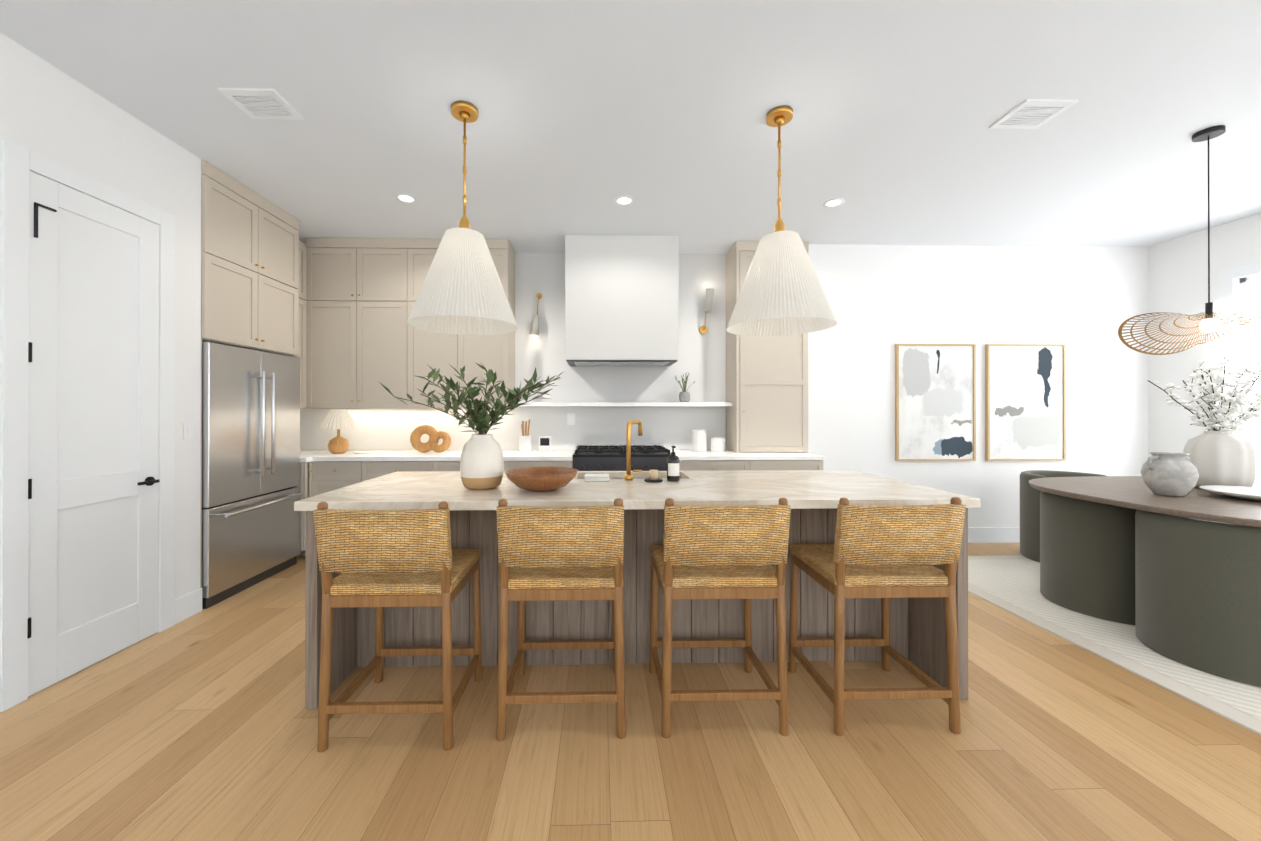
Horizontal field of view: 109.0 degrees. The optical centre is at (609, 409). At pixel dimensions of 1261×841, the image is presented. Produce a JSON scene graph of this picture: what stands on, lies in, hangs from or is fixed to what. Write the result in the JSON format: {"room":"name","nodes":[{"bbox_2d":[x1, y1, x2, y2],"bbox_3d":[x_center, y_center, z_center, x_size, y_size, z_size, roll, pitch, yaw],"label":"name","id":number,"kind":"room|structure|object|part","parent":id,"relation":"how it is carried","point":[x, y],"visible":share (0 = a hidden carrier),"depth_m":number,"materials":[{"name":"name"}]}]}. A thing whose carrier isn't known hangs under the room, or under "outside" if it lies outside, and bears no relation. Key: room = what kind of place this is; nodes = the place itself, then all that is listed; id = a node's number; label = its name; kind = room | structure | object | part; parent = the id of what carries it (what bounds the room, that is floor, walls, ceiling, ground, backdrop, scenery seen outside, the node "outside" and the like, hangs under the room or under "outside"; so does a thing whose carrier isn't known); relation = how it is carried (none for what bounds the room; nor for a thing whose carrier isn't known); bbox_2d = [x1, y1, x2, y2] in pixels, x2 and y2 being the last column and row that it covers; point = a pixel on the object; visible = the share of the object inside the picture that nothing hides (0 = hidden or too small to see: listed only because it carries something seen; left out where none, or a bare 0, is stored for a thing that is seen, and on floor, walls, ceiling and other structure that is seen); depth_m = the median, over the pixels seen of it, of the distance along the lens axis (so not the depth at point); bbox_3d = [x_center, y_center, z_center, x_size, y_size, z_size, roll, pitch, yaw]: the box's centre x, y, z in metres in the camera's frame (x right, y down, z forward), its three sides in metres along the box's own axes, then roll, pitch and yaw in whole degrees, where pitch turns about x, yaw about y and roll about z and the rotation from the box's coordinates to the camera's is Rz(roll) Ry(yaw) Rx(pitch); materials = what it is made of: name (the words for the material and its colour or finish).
{"room":"dining room and kitchen","nodes":[
{"label":"dining room and kitchen","id":0,"kind":"room"},
{"bbox_2d":[0,32,200,696],"bbox_3d":[-2.918,-0.173,-0.184,0.630,2.950,6.230,0,0,-1],"label":"wall","id":1,"kind":"structure","parent":0,"point":[49,111],"depth_m":2.58,"materials":[{"name":"white paint"}]},
{"bbox_2d":[0,138,174,711],"bbox_3d":[-2.647,0.064,2.342,0.022,2.490,0.790,0,0,-1],"label":"door","id":2,"kind":"structure","parent":1,"relation":"attached to","point":[87,435],"depth_m":2.25,"materials":[{"name":"white paint"}]},
{"bbox_2d":[28,202,159,637],"bbox_3d":[-2.619,0.041,2.323,0.050,1.985,0.580,0,0,-1],"label":"hardware piece","id":3,"kind":"object","parent":2,"relation":"attached to","point":[149,481],"visible":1,"depth_m":2.06,"materials":[{"name":"black metal"}]},
{"bbox_2d":[183,422,193,439],"bbox_3d":[-2.665,0.132,2.846,0.009,0.115,0.070,0,0,-1],"label":"light switch","id":4,"kind":"object","parent":1,"relation":"attached to","point":[188,430],"visible":1,"depth_m":2.84,"materials":[{"name":"white paint"}]},
{"bbox_2d":[201,160,303,357],"bbox_3d":[-2.924,-1.050,3.398,0.530,1.174,0.925,0,0,-1],"label":"upper cabinet","id":5,"kind":"object","parent":1,"relation":"attached to","point":[253,272],"depth_m":3.32,"materials":[{"name":"beige wood"}]},
{"bbox_2d":[300,243,306,407],"bbox_3d":[-3.032,-0.797,4.064,0.344,1.560,0.409,0,0,-1],"label":"upper cabinet","id":6,"kind":"object","parent":0,"relation":"attached to","point":[302,358],"depth_m":4.22,"materials":[{"name":"beige wood"}]},
{"bbox_2d":[515,253,725,401],"bbox_3d":[-0.648,-0.161,4.722,5.145,2.950,0.100,0,0,-1],"label":"wall","id":7,"kind":"structure","parent":0,"point":[701,361],"depth_m":4.69,"materials":[{"name":"white paint"}]},
{"bbox_2d":[304,237,363,408],"bbox_3d":[-2.617,-0.825,4.444,0.534,1.618,0.368,0,0,-1],"label":"upper cabinet","id":8,"kind":"object","parent":7,"relation":"attached to","point":[335,266],"depth_m":4.27,"materials":[{"name":"beige wood"}]},
{"bbox_2d":[364,238,415,408],"bbox_3d":[-2.169,-0.825,4.454,0.591,1.618,0.368,0,0,-1],"label":"upper cabinet","id":9,"kind":"object","parent":7,"relation":"attached to","point":[364,338],"depth_m":4.28,"materials":[{"name":"beige wood"}]},
{"bbox_2d":[412,238,463,408],"bbox_3d":[-1.691,-0.825,4.464,0.591,1.618,0.368,0,0,-1],"label":"upper cabinet","id":10,"kind":"object","parent":7,"relation":"attached to","point":[438,350],"depth_m":4.29,"materials":[{"name":"beige wood"}]},
{"bbox_2d":[464,239,515,408],"bbox_3d":[-1.242,-0.825,4.474,0.535,1.618,0.368,0,0,-1],"label":"upper cabinet","id":11,"kind":"object","parent":7,"relation":"attached to","point":[496,352],"depth_m":4.30,"materials":[{"name":"beige wood"}]},
{"bbox_2d":[530,293,541,336],"bbox_3d":[-0.755,-0.983,4.601,0.115,0.465,0.136,0,0,-1],"label":"sconce","id":12,"kind":"object","parent":7,"relation":"attached to","point":[534,331],"visible":1,"depth_m":4.56,"materials":[{"name":"white glass"}]},
{"bbox_2d":[567,413,574,424],"bbox_3d":[-0.399,0.094,4.659,0.080,0.120,0.006,0,0,-1],"label":"outlet","id":13,"kind":"object","parent":7,"relation":"attached to","point":[570,418],"visible":1,"depth_m":4.66,"materials":[{"name":"white plastic"}]},
{"bbox_2d":[565,234,678,365],"bbox_3d":[0.111,-1.043,4.440,1.060,1.182,0.498,0,0,-1],"label":"range hood","id":14,"kind":"object","parent":7,"relation":"attached to","point":[621,300],"visible":1,"depth_m":4.19,"materials":[{"name":"white paint"}]},
{"bbox_2d":[518,402,731,406],"bbox_3d":[0.122,-0.057,4.556,2.193,0.042,0.235,0,0,-1],"label":"floating shelf","id":15,"kind":"object","parent":7,"relation":"attached to","point":[628,404],"visible":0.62,"depth_m":4.45,"materials":[{"name":"white stone"}]},
{"bbox_2d":[675,373,694,401],"bbox_3d":[0.768,-0.233,4.573,0.208,0.308,0.116,0,0,-1],"label":"potted plant","id":16,"kind":"object","parent":15,"relation":"on","point":[684,395],"visible":0.98,"depth_m":4.54,"materials":[{"name":"ceramic"}]},
{"bbox_3d":[0.763,-0.131,4.573,0.116,0.105,0.116,0,0,-1],"label":"pot","id":17,"kind":"part","parent":16,"relation":"part of","materials":[{"name":"ceramic"}]},
{"bbox_2d":[699,288,713,333],"bbox_3d":[1.011,-1.018,4.651,0.088,0.449,0.172,0,0,-30],"label":"sconce","id":18,"kind":"object","parent":7,"relation":"attached to","point":[708,303],"visible":1,"depth_m":4.60,"materials":[{"name":"gold metal"}]},
{"bbox_2d":[0,542,1260,840],"bbox_3d":[1.172,1.355,0.797,8.850,0.100,8.020,0,0,-1],"label":"floor","id":19,"kind":"structure","parent":0,"point":[202,726],"depth_m":1.71,"materials":[{"name":"brown wood"}]},
{"bbox_2d":[202,341,303,608],"bbox_3d":[-2.875,0.426,3.396,0.614,1.770,0.900,0,0,-1],"label":"fridge","id":20,"kind":"object","parent":19,"relation":"on","point":[251,494],"visible":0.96,"depth_m":3.28,"materials":[{"name":"grey metal"}]},
{"bbox_2d":[296,461,311,555],"bbox_3d":[-2.901,0.883,4.258,0.614,0.860,0.718,0,0,-1],"label":"base cabinet","id":21,"kind":"object","parent":19,"relation":"on","point":[305,485],"depth_m":3.87,"materials":[{"name":"beige wood"}]},
{"bbox_2d":[312,461,363,496],"bbox_3d":[-2.426,0.883,4.269,0.450,0.860,0.718,0,0,-1],"label":"base cabinet","id":22,"kind":"object","parent":19,"relation":"on","point":[327,476],"depth_m":3.97,"materials":[{"name":"beige wood"}]},
{"bbox_2d":[300,449,575,460],"bbox_3d":[-1.773,0.433,4.265,2.870,0.040,0.756,0,0,-1],"label":"countertop","id":23,"kind":"structure","parent":22,"relation":"on","point":[305,454],"depth_m":4.08,"materials":[{"name":"white stone"}]},
{"bbox_2d":[318,410,357,453],"bbox_3d":[-2.591,0.204,4.298,0.340,0.417,0.340,0,0,-1],"label":"light","id":24,"kind":"object","parent":23,"relation":"on","point":[338,420],"visible":1,"depth_m":4.23,"materials":[{"name":"white fabric"}]},
{"bbox_2d":[353,451,372,453],"bbox_3d":[-2.361,0.406,4.303,0.170,0.014,0.170,0,0,-1],"label":"plate","id":25,"kind":"object","parent":23,"relation":"on","point":[361,452],"visible":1,"depth_m":4.25,"materials":[{"name":"white ceramic"}]},
{"bbox_2d":[410,425,450,451],"bbox_3d":[-1.738,0.278,4.375,0.400,0.265,0.172,0,0,-1],"label":"wood knot","id":26,"kind":"object","parent":23,"relation":"on","point":[417,433],"visible":0.98,"depth_m":4.33,"materials":[{"name":"brown wood"}]},
{"bbox_2d":[519,419,530,451],"bbox_3d":[-0.834,0.253,4.447,0.116,0.320,0.116,0,0,-1],"label":"utensil crock","id":27,"kind":"object","parent":23,"relation":"on","point":[525,443],"visible":1,"depth_m":4.41,"materials":[{"name":"white ceramic"}]},
{"bbox_2d":[539,436,550,451],"bbox_3d":[-0.645,0.339,4.495,0.120,0.149,0.052,0,0,-1],"label":"timer","id":28,"kind":"object","parent":23,"relation":"on","point":[544,443],"visible":1,"depth_m":4.47,"materials":[{"name":"white plastic"}]},
{"bbox_2d":[313,501,481,752],"bbox_3d":[-0.869,0.828,1.926,0.516,0.959,0.536,0,0,-1],"label":"stool","id":29,"kind":"object","parent":19,"relation":"on","point":[379,560],"visible":1,"depth_m":1.73,"materials":[{"name":"brown wicker"}]},
{"bbox_3d":[-0.870,0.698,1.966,0.499,0.044,0.457,0,0,-1],"label":"seat","id":30,"kind":"part","parent":29,"relation":"part of","materials":[{"name":"wicker"}]},
{"bbox_2d":[364,461,431,480],"bbox_3d":[-1.920,0.884,4.310,0.677,0.860,0.658,0,0,-1],"label":"base cabinet","id":31,"kind":"object","parent":19,"relation":"on","point":[372,469],"depth_m":3.99,"materials":[{"name":"beige wood"}]},
{"bbox_2d":[432,461,511,470],"bbox_3d":[-1.244,0.884,4.325,0.677,0.860,0.658,0,0,-1],"label":"base cabinet","id":32,"kind":"object","parent":19,"relation":"on","point":[436,465],"depth_m":4.00,"materials":[{"name":"beige wood"}]},
{"bbox_2d":[512,457,572,468],"bbox_3d":[-0.651,0.884,4.338,0.623,0.860,0.658,0,0,-1],"label":"base cabinet","id":33,"kind":"object","parent":19,"relation":"on","point":[515,464],"depth_m":4.01,"materials":[{"name":"beige wood"}]},
{"bbox_2d":[496,498,625,740],"bbox_3d":[-0.197,0.828,1.986,0.516,0.959,0.536,0,0,-1],"label":"stool","id":34,"kind":"object","parent":19,"relation":"on","point":[560,553],"visible":1,"depth_m":1.78,"materials":[{"name":"brown wood"}]},
{"bbox_3d":[-0.198,0.698,2.025,0.499,0.044,0.457,0,0,-1],"label":"seat","id":35,"kind":"part","parent":34,"relation":"part of","materials":[{"name":"wicker"}]},
{"bbox_2d":[573,444,670,470],"bbox_3d":[0.114,0.834,4.321,0.900,0.960,0.695,0,0,-1],"label":"range","id":36,"kind":"object","parent":19,"relation":"on","point":[606,457],"visible":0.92,"depth_m":4.03,"materials":[{"name":"black metal"}]},
{"bbox_2d":[305,510,967,708],"bbox_3d":[0.135,0.871,2.446,2.950,0.876,0.900,0,0,-1],"label":"kitchen island","id":37,"kind":"object","parent":19,"relation":"on","point":[917,628],"depth_m":2.31,"materials":[{"name":"marble"},{"name":"oak wood"}]},
{"bbox_2d":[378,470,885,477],"bbox_3d":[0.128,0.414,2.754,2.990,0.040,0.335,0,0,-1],"label":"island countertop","id":38,"kind":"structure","parent":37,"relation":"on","point":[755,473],"depth_m":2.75,"materials":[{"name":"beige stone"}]},
{"bbox_2d":[578,474,681,477],"bbox_3d":[0.134,0.528,2.727,0.680,0.212,0.300,0,0,-1],"label":"sink","id":39,"kind":"object","parent":38,"relation":"in","point":[579,475],"depth_m":2.87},
{"bbox_2d":[294,478,980,510],"bbox_3d":[0.139,0.413,2.270,2.990,0.040,0.635,0,0,-1],"label":"island countertop","id":40,"kind":"structure","parent":37,"relation":"on","point":[375,493],"depth_m":2.09,"materials":[{"name":"beige stone"}]},
{"bbox_2d":[379,363,565,489],"bbox_3d":[-0.694,0.070,2.297,0.937,0.644,0.480,0,0,-1],"label":"vase","id":41,"kind":"object","parent":40,"relation":"on","point":[481,462],"visible":1,"depth_m":2.23,"materials":[{"name":"white ceramic"}]},
{"bbox_2d":[505,467,577,491],"bbox_3d":[-0.335,0.347,2.227,0.360,0.090,0.360,0,0,-1],"label":"bowl","id":42,"kind":"object","parent":40,"relation":"on","point":[539,479],"visible":1,"depth_m":2.13,"materials":[{"name":"brown wood"}]},
{"bbox_2d":[584,474,608,481],"bbox_3d":[-0.071,0.377,2.505,0.140,0.033,0.085,0,0,-1],"label":"towel","id":43,"kind":"object","parent":40,"relation":"on","point":[596,477],"visible":1,"depth_m":2.47,"materials":[{"name":"white fabric"}]},
{"bbox_2d":[624,420,641,479],"bbox_3d":[0.140,0.225,2.623,0.120,0.336,0.213,0,0,-1],"label":"faucet","id":44,"kind":"object","parent":40,"relation":"on","point":[628,475],"visible":1,"depth_m":2.54,"materials":[{"name":"gold metal"}]},
{"bbox_2d":[644,470,662,481],"bbox_3d":[0.244,0.363,2.490,0.104,0.060,0.104,0,0,-1],"label":"tray","id":45,"kind":"object","parent":40,"relation":"on","point":[653,475],"visible":1,"depth_m":2.47,"materials":[{"name":"black metal"}]},
{"bbox_2d":[667,446,679,481],"bbox_3d":[0.354,0.296,2.502,0.072,0.194,0.072,0,0,-1],"label":"soap bottle","id":46,"kind":"object","parent":40,"relation":"on","point":[673,467],"visible":0.98,"depth_m":2.47,"materials":[{"name":"black glass"}]},
{"bbox_2d":[679,457,759,470],"bbox_3d":[0.939,0.884,4.373,0.750,0.860,0.658,0,0,-1],"label":"base cabinet","id":47,"kind":"object","parent":19,"relation":"on","point":[686,463],"depth_m":4.05,"materials":[{"name":"beige wood"}]},
{"bbox_2d":[669,449,823,456],"bbox_3d":[1.247,0.434,4.376,1.366,0.040,0.668,0,0,-1],"label":"countertop","id":48,"kind":"structure","parent":47,"relation":"on","point":[678,452],"depth_m":4.18,"materials":[{"name":"white stone"}]},
{"bbox_2d":[691,429,706,451],"bbox_3d":[0.895,0.303,4.505,0.153,0.220,0.153,0,0,-1],"label":"canister","id":49,"kind":"object","parent":48,"relation":"on","point":[698,440],"visible":1,"depth_m":4.44,"materials":[{"name":"white ceramic"}]},
{"bbox_2d":[711,437,724,451],"bbox_3d":[1.085,0.343,4.499,0.143,0.140,0.143,0,0,-1],"label":"canister","id":50,"kind":"object","parent":48,"relation":"on","point":[717,444],"visible":1,"depth_m":4.44,"materials":[{"name":"white ceramic"}]},
{"bbox_2d":[649,497,790,737],"bbox_3d":[0.461,0.828,2.000,0.516,0.959,0.536,0,0,-1],"label":"stool","id":51,"kind":"object","parent":19,"relation":"on","point":[719,552],"visible":1,"depth_m":1.80,"materials":[{"name":"brown wicker"}]},
{"bbox_3d":[0.460,0.698,2.040,0.499,0.044,0.457,0,0,-1],"label":"seat","id":52,"kind":"part","parent":51,"relation":"part of","materials":[{"name":"wicker"}]},
{"bbox_2d":[724,241,808,452],"bbox_3d":[1.574,-0.610,4.535,0.706,2.047,0.370,0,0,-1],"label":"tall cabinet","id":53,"kind":"object","parent":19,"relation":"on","point":[767,376],"depth_m":4.36,"materials":[{"name":"beige wood"}]},
{"bbox_2d":[760,457,823,469],"bbox_3d":[1.565,0.884,4.387,0.730,0.860,0.658,0,0,-1],"label":"base cabinet","id":54,"kind":"object","parent":19,"relation":"on","point":[766,463],"depth_m":4.06,"materials":[{"name":"beige wood"}]},
{"bbox_2d":[788,497,965,735],"bbox_3d":[1.160,0.829,2.012,0.516,0.959,0.536,0,0,-1],"label":"stool","id":55,"kind":"object","parent":19,"relation":"on","point":[885,553],"visible":1,"depth_m":1.82,"materials":[{"name":"brown wicker"}]},
{"bbox_3d":[1.159,0.698,2.051,0.499,0.044,0.457,0,0,-1],"label":"seat","id":56,"kind":"part","parent":55,"relation":"part of","materials":[{"name":"wicker"}]},
{"bbox_2d":[968,555,1260,734],"bbox_3d":[3.937,1.302,2.191,2.660,0.012,3.685,0,0,-1],"label":"rug","id":57,"kind":"object","parent":19,"relation":"on","point":[1010,583],"visible":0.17,"depth_m":2.56,"materials":[{"name":"white fabric"}]},
{"bbox_2d":[1020,470,1105,562],"bbox_3d":[3.959,0.928,3.880,0.620,0.745,0.620,0,0,-1],"label":"dining chair","id":58,"kind":"object","parent":57,"relation":"on","point":[1029,522],"visible":0.35,"depth_m":3.93,"materials":[{"name":"fabric"}]},
{"bbox_2d":[1040,491,1136,625],"bbox_3d":[3.284,0.926,2.981,0.620,0.745,0.620,0,0,-1],"label":"table base","id":59,"kind":"object","parent":57,"relation":"on","point":[1087,557],"visible":0.62,"depth_m":2.83,"materials":[{"name":"fabric"}]},
{"bbox_2d":[1029,476,1260,526],"bbox_3d":[3.957,0.903,2.650,2.200,0.788,1.640,0,0,-1],"label":"dining table","id":60,"kind":"object","parent":57,"relation":"on","point":[1134,492],"visible":0.54,"depth_m":2.59,"materials":[{"name":"brown wood"}]},
{"bbox_2d":[1141,452,1198,496],"bbox_3d":[3.343,0.383,2.686,0.270,0.250,0.220,0,0,-1],"label":"vase","id":61,"kind":"object","parent":60,"relation":"on","point":[1170,474],"visible":1,"depth_m":2.63,"materials":[{"name":"ceramic"}]},
{"bbox_2d":[1148,355,1260,487],"bbox_3d":[3.946,0.085,2.900,0.785,0.849,0.436,0,0,-1],"label":"vase","id":62,"kind":"object","parent":60,"relation":"on","point":[1219,452],"visible":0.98,"depth_m":2.87,"materials":[{"name":"white ceramic"}]},
{"bbox_2d":[1199,485,1260,500],"bbox_3d":[3.709,0.485,2.546,0.450,0.046,0.450,0,0,-1],"label":"plate","id":63,"kind":"object","parent":60,"relation":"on","point":[1247,493],"visible":1,"depth_m":2.67,"materials":[{"name":"white ceramic"}]},
{"bbox_2d":[1135,510,1260,686],"bbox_3d":[3.217,0.924,2.343,0.620,0.745,0.620,0,0,-9],"label":"table base","id":64,"kind":"object","parent":57,"relation":"on","point":[1197,594],"visible":0.94,"depth_m":2.23,"materials":[{"name":"fabric"}]},
{"bbox_2d":[0,0,1260,253],"bbox_3d":[1.172,-1.695,0.805,8.850,0.100,8.020,0,0,-1],"label":"ceiling","id":65,"kind":"structure","parent":0,"point":[592,110],"depth_m":2.45,"materials":[{"name":"white paint"}]},
{"bbox_2d":[218,88,302,119],"bbox_3d":[-1.859,-1.636,2.408,0.280,0.010,0.230,0,0,-1],"label":"ceiling vent","id":66,"kind":"object","parent":65,"relation":"in","point":[255,103],"visible":1,"depth_m":2.40,"materials":[{"name":"white metal"}]},
{"bbox_2d":[395,194,416,202],"bbox_3d":[-1.573,-1.635,3.475,0.150,0.005,0.150,0,0,-1],"label":"recessed light","id":67,"kind":"object","parent":65,"relation":"in","point":[405,198],"visible":1,"depth_m":3.48,"materials":[{"name":"white paint"}]},
{"bbox_2d":[407,101,517,334],"bbox_3d":[-0.790,-1.048,2.450,0.572,1.184,0.572,0,0,-1],"label":"pendant light","id":68,"kind":"object","parent":65,"relation":"hanging from","point":[461,292],"visible":1,"depth_m":2.32,"materials":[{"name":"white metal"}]},
{"bbox_3d":[-0.790,-0.705,2.449,0.572,0.497,0.572,0,0,-1],"label":"lamp shade","id":69,"kind":"part","parent":68,"relation":"part of","materials":[{"name":"fabric"}]},
{"bbox_2d":[614,196,633,204],"bbox_3d":[0.113,-1.635,3.512,0.150,0.005,0.150,0,0,-1],"label":"recessed light","id":70,"kind":"object","parent":65,"relation":"in","point":[623,200],"visible":1,"depth_m":3.51,"materials":[{"name":"white paint"}]},
{"bbox_2d":[726,105,836,335],"bbox_3d":[0.941,-1.048,2.488,0.572,1.184,0.572,0,0,-1],"label":"pendant light","id":71,"kind":"object","parent":65,"relation":"hanging from","point":[782,293],"visible":1,"depth_m":2.36,"materials":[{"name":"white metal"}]},
{"bbox_3d":[0.941,-0.705,2.488,0.572,0.497,0.572,0,0,-1],"label":"lamp shade","id":72,"kind":"part","parent":71,"relation":"part of","materials":[{"name":"fabric"}]},
{"bbox_2d":[823,198,844,207],"bbox_3d":[1.771,-1.635,3.548,0.150,0.005,0.150,0,0,-1],"label":"recessed light","id":73,"kind":"object","parent":65,"relation":"in","point":[835,202],"visible":1,"depth_m":3.54,"materials":[{"name":"white paint"}]},
{"bbox_2d":[989,99,1078,128],"bbox_3d":[2.340,-1.636,2.491,0.280,0.010,0.230,0,0,-1],"label":"ceiling vent","id":74,"kind":"object","parent":65,"relation":"in","point":[1031,113],"visible":0.98,"depth_m":2.48,"materials":[{"name":"white metal"}]},
{"bbox_2d":[1118,125,1260,354],"bbox_3d":[3.534,-0.995,2.636,0.666,1.290,0.553,0,0,-1],"label":"dining pendant light","id":75,"kind":"object","parent":65,"relation":"hanging from","point":[1209,323],"visible":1,"depth_m":2.69,"materials":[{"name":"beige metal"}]},
{"bbox_3d":[3.527,-0.495,2.645,0.720,0.179,0.391,-4,-18,31],"label":"lamp shade","id":76,"kind":"part","parent":75,"relation":"part of","materials":[{"name":"brown wicker"}]},
{"bbox_3d":[3.527,-1.085,2.646,0.120,1.109,0.120,0,0,-1],"label":"cord","id":77,"kind":"part","parent":75,"relation":"part of","materials":[{"name":"black metal"}]},
{"bbox_3d":[3.527,-0.498,2.644,0.068,0.086,0.068,0,0,-1],"label":"bulb","id":78,"kind":"part","parent":75,"relation":"part of","materials":[{"name":"white glass"}]},
{"bbox_2d":[807,244,1147,526],"bbox_3d":[3.720,-0.161,4.668,3.585,2.950,0.400,0,0,-1],"label":"wall","id":79,"kind":"structure","parent":0,"point":[1083,303],"depth_m":4.47,"materials":[{"name":"white paint"}]},
{"bbox_2d":[895,344,975,460],"bbox_3d":[3.218,-0.075,4.438,0.787,1.150,0.033,0,0,-1],"label":"framed artwork","id":80,"kind":"object","parent":79,"relation":"attached to","point":[935,402],"visible":0.98,"depth_m":4.43,"materials":[{"name":"white paper"}]},
{"bbox_2d":[968,527,1019,542],"bbox_3d":[3.650,1.239,4.454,3.435,0.150,0.019,0,0,-1],"label":"baseboard","id":81,"kind":"structure","parent":79,"relation":"attached to","point":[975,534],"depth_m":4.45,"materials":[{"name":"white paint"}]},
{"bbox_2d":[985,344,1065,460],"bbox_3d":[4.125,-0.075,4.458,0.787,1.150,0.033,0,0,-1],"label":"framed artwork","id":82,"kind":"object","parent":79,"relation":"attached to","point":[1025,402],"visible":0.96,"depth_m":4.45,"materials":[{"name":"white paper"}]},
{"bbox_2d":[1148,213,1260,524],"bbox_3d":[5.540,-0.171,0.697,0.120,2.950,7.620,0,0,-1],"label":"wall","id":83,"kind":"structure","parent":0,"point":[1177,275],"depth_m":4.19,"materials":[{"name":"white paint"}]},
{"bbox_2d":[1219,262,1260,440],"bbox_3d":[5.447,-0.179,3.111,0.100,2.090,1.720,0,0,-1],"label":"window","id":84,"kind":"structure","parent":83,"relation":"in","point":[1227,297],"depth_m":3.88,"materials":[{"name":"white paint"}]}
]}

